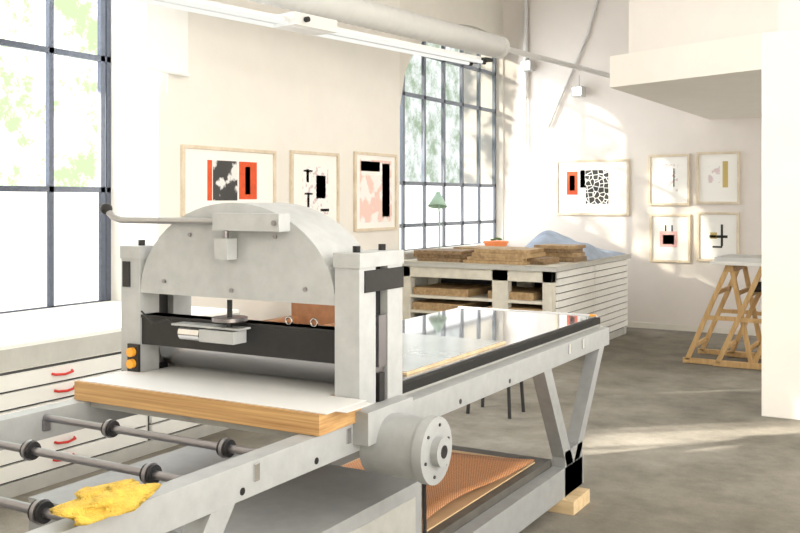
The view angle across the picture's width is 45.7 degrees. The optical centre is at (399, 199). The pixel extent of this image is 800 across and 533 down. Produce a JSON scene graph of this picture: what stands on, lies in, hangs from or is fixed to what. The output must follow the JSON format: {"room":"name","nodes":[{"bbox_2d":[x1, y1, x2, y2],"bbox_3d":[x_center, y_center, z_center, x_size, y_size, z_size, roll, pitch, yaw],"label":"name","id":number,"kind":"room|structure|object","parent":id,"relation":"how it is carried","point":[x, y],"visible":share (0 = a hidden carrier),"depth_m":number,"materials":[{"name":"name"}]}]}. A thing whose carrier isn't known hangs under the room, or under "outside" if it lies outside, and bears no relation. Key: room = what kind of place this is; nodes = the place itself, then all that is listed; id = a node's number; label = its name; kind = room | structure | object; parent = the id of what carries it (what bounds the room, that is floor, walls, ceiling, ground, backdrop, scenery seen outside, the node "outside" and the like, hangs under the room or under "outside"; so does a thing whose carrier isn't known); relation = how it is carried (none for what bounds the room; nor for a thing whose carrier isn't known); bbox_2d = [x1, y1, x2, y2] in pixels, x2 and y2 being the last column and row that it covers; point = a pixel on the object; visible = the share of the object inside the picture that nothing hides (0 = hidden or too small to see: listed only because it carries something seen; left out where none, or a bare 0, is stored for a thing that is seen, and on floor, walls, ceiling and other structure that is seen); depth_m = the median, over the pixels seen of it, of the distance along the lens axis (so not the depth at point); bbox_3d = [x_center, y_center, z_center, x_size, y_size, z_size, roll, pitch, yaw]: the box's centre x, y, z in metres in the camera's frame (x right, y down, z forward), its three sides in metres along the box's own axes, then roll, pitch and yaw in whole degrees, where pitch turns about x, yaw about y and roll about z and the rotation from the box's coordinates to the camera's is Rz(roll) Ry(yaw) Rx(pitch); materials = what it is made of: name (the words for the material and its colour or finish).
{"room":"printmaking studio","nodes":[
{"label":"printmaking studio","id":0,"kind":"room"},
{"bbox_2d":[111,0,503,320],"bbox_3d":[-2.813,-0.900,6.128,0.600,5.000,15.800,0,0,30],"label":"wall","id":1,"kind":"structure","parent":0,"point":[248,85],"depth_m":8.33,"materials":[{"name":"paint"}]},
{"bbox_2d":[0,0,110,313],"bbox_3d":[-3.009,-0.990,6.229,0.040,3.620,2.880,0,0,30],"label":"window","id":2,"kind":"structure","parent":1,"relation":"in","point":[55,241],"depth_m":7.04,"materials":[{"name":"metal"}]},
{"bbox_2d":[144,4,189,91],"bbox_3d":[-1.765,-1.919,7.208,0.095,2.202,0.520,0,0,30],"label":"roller blind","id":3,"kind":"object","parent":1,"relation":"attached to","point":[166,28],"visible":1,"depth_m":7.20,"materials":[{"name":"white fabric"}]},
{"bbox_2d":[180,144,275,216],"bbox_3d":[-1.407,-0.150,7.931,0.028,0.570,1.190,0,0,30],"label":"frame","id":4,"kind":"object","parent":1,"relation":"attached to","point":[209,175],"visible":0.84,"depth_m":7.86,"materials":[{"name":"white paper"}]},
{"bbox_2d":[0,243,484,324],"bbox_3d":[-1.184,0.695,8.899,0.610,0.250,9.330,0,0,30],"label":"window sill","id":5,"kind":"structure","parent":1,"relation":"attached to","point":[13,317],"depth_m":6.73,"materials":[{"name":"stone"}]},
{"bbox_2d":[290,150,339,223],"bbox_3d":[-0.799,-0.083,8.983,0.028,0.745,0.780,0,0,30],"label":"frame","id":6,"kind":"object","parent":1,"relation":"attached to","point":[314,176],"visible":0.81,"depth_m":9.00,"materials":[{"name":"white paper"}]},
{"bbox_2d":[353,151,396,231],"bbox_3d":[-0.249,-0.085,9.936,0.028,0.810,0.840,0,0,30],"label":"frame","id":7,"kind":"object","parent":1,"relation":"attached to","point":[374,174],"visible":1,"depth_m":9.91,"materials":[{"name":"white paper"}]},
{"bbox_2d":[400,42,495,250],"bbox_3d":[0.594,-0.801,11.669,0.040,2.802,2.805,0,0,30],"label":"window","id":8,"kind":"structure","parent":1,"relation":"in","point":[469,217],"depth_m":11.64,"materials":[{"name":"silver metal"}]},
{"bbox_2d":[0,327,799,532],"bbox_3d":[1.127,1.725,3.853,10.500,0.250,16.400,0,0,30],"label":"floor","id":9,"kind":"structure","parent":0,"point":[670,445],"depth_m":6.35,"materials":[{"name":"concrete"}]},
{"bbox_2d":[0,306,239,497],"bbox_3d":[-2.372,1.194,5.411,0.870,0.812,3.680,0,0,30],"label":"drawer cabinet","id":10,"kind":"object","parent":9,"relation":"on","point":[41,360],"visible":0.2,"depth_m":5.49,"materials":[{"name":"wood"}]},
{"bbox_2d":[263,303,334,325],"bbox_3d":[-0.744,1.190,7.912,0.720,0.820,0.660,0,0,30],"label":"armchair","id":11,"kind":"object","parent":9,"relation":"on","point":[301,313],"visible":0.02,"depth_m":8.10,"materials":[{"name":"leather"}]},
{"bbox_2d":[0,203,608,532],"bbox_3d":[-0.268,0.805,3.877,1.450,1.590,4.547,0,0,30],"label":"press","id":12,"kind":"object","parent":9,"relation":"on","point":[359,401],"visible":1,"depth_m":3.41,"materials":[{"name":"paint"}]},
{"bbox_2d":[466,381,524,418],"bbox_3d":[0.720,1.435,7.147,0.400,0.331,0.320,0,0,30],"label":"stool","id":13,"kind":"object","parent":9,"relation":"on","point":[521,383],"visible":0.34,"depth_m":7.11,"materials":[{"name":"grey metal"}]},
{"bbox_2d":[402,192,630,339],"bbox_3d":[1.369,0.753,10.762,1.790,1.693,2.530,0,0,30],"label":"file cabinet","id":14,"kind":"object","parent":9,"relation":"on","point":[554,272],"visible":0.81,"depth_m":9.94,"materials":[{"name":"paint"}]},
{"bbox_2d":[428,192,446,247],"bbox_3d":[0.433,0.279,10.551,0.219,0.743,0.282,0,0,30],"label":"desk lamp","id":15,"kind":"object","parent":14,"relation":"on","point":[437,202],"depth_m":10.53,"materials":[{"name":"green metal"}]},
{"bbox_2d":[683,254,761,369],"bbox_3d":[3.674,1.069,9.183,1.700,1.053,0.860,0,0,30],"label":"trestle table","id":16,"kind":"object","parent":9,"relation":"on","point":[733,263],"visible":0.53,"depth_m":9.14,"materials":[{"name":"brown wood"}]},
{"bbox_2d":[504,0,761,335],"bbox_3d":[5.322,-0.900,10.719,10.100,5.000,0.312,0,0,30],"label":"wall","id":17,"kind":"structure","parent":0,"point":[606,123],"depth_m":12.09,"materials":[{"name":"paint"}]},
{"bbox_2d":[520,58,534,71],"label":"spotlights","id":18,"kind":"object","parent":17,"relation":"attached to","point":[528,65],"depth_m":12.45,"materials":[{"name":"grey metal"}]},
{"bbox_2d":[523,0,597,154],"bbox_3d":[2.099,-2.000,12.356,1.059,2.800,0.060,0,0,30],"label":"vent pipe","id":19,"kind":"object","parent":17,"relation":"attached to","point":[525,2],"visible":1,"depth_m":12.58,"materials":[{"name":"white metal"}]},
{"bbox_2d":[571,75,585,97],"label":"spotlights","id":20,"kind":"object","parent":17,"relation":"attached to","point":[576,91],"depth_m":12.11,"materials":[{"name":"grey metal"}]},
{"bbox_2d":[556,159,628,215],"bbox_3d":[2.461,-0.160,12.186,0.968,0.712,0.028,0,0,30],"label":"frame","id":21,"kind":"object","parent":17,"relation":"attached to","point":[583,187],"visible":1,"depth_m":12.18,"materials":[{"name":"white paper"}]},
{"bbox_2d":[648,154,689,205],"bbox_3d":[3.309,-0.247,11.697,0.506,0.628,0.028,0,0,30],"label":"frame","id":22,"kind":"object","parent":17,"relation":"attached to","point":[668,174],"visible":1,"depth_m":11.70,"materials":[{"name":"white paper"}]},
{"bbox_2d":[649,214,690,262],"bbox_3d":[3.320,0.471,11.690,0.497,0.594,0.028,0,0,30],"label":"frame","id":23,"kind":"object","parent":17,"relation":"attached to","point":[669,234],"visible":1,"depth_m":11.69,"materials":[{"name":"white paper"}]},
{"bbox_2d":[696,212,738,261],"bbox_3d":[3.814,0.445,11.405,0.493,0.597,0.028,0,0,30],"label":"frame","id":24,"kind":"object","parent":17,"relation":"attached to","point":[717,233],"visible":0.87,"depth_m":11.42,"materials":[{"name":"white paper"}]},
{"bbox_2d":[696,151,739,203],"bbox_3d":[3.816,-0.265,11.404,0.502,0.626,0.028,0,0,30],"label":"frame","id":25,"kind":"object","parent":17,"relation":"attached to","point":[717,173],"visible":1,"depth_m":11.40,"materials":[{"name":"brown wood"}]},
{"bbox_2d":[610,30,799,119],"bbox_3d":[5.447,-1.105,7.964,6.530,0.270,4.360,0,0,30],"label":"mezzanine","id":26,"kind":"object","parent":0,"point":[720,78],"visible":1,"depth_m":7.79,"materials":[{"name":"white paint"}]},
{"bbox_2d":[629,0,799,52],"bbox_3d":[4.247,-2.320,7.323,3.201,2.160,7.676,0,0,-27],"label":"wall","id":27,"kind":"structure","parent":0,"point":[653,24],"depth_m":7.64,"materials":[{"name":"paint"}]},
{"bbox_2d":[247,0,609,77],"bbox_3d":[0.577,-1.550,9.067,0.232,0.232,7.321,0,0,37],"label":"vent duct","id":28,"kind":"object","parent":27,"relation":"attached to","point":[367,14],"visible":1,"depth_m":8.30,"materials":[{"name":"white metal"}]},
{"bbox_2d":[130,0,492,65],"bbox_3d":[-0.438,-1.298,7.341,0.310,0.094,3.965,0,0,39],"label":"fluorescent ceiling light","id":29,"kind":"object","parent":28,"relation":"attached to","point":[298,22],"visible":1,"depth_m":6.95,"materials":[{"name":"white"}]},
{"bbox_2d":[762,67,799,419],"bbox_3d":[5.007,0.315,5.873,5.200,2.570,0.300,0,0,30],"label":"pillar","id":30,"kind":"structure","parent":0,"point":[780,86],"depth_m":6.98,"materials":[{"name":"white paint"}]},
{"label":"outside","id":31,"kind":"structure","parent":0,"visible":0},
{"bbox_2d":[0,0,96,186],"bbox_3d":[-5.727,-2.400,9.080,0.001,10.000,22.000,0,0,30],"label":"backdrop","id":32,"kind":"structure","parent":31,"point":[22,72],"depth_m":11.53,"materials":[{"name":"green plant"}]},
{"bbox_2d":[405,42,458,182],"bbox_3d":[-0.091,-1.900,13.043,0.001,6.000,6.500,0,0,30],"label":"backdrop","id":33,"kind":"structure","parent":31,"point":[433,67],"depth_m":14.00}
]}

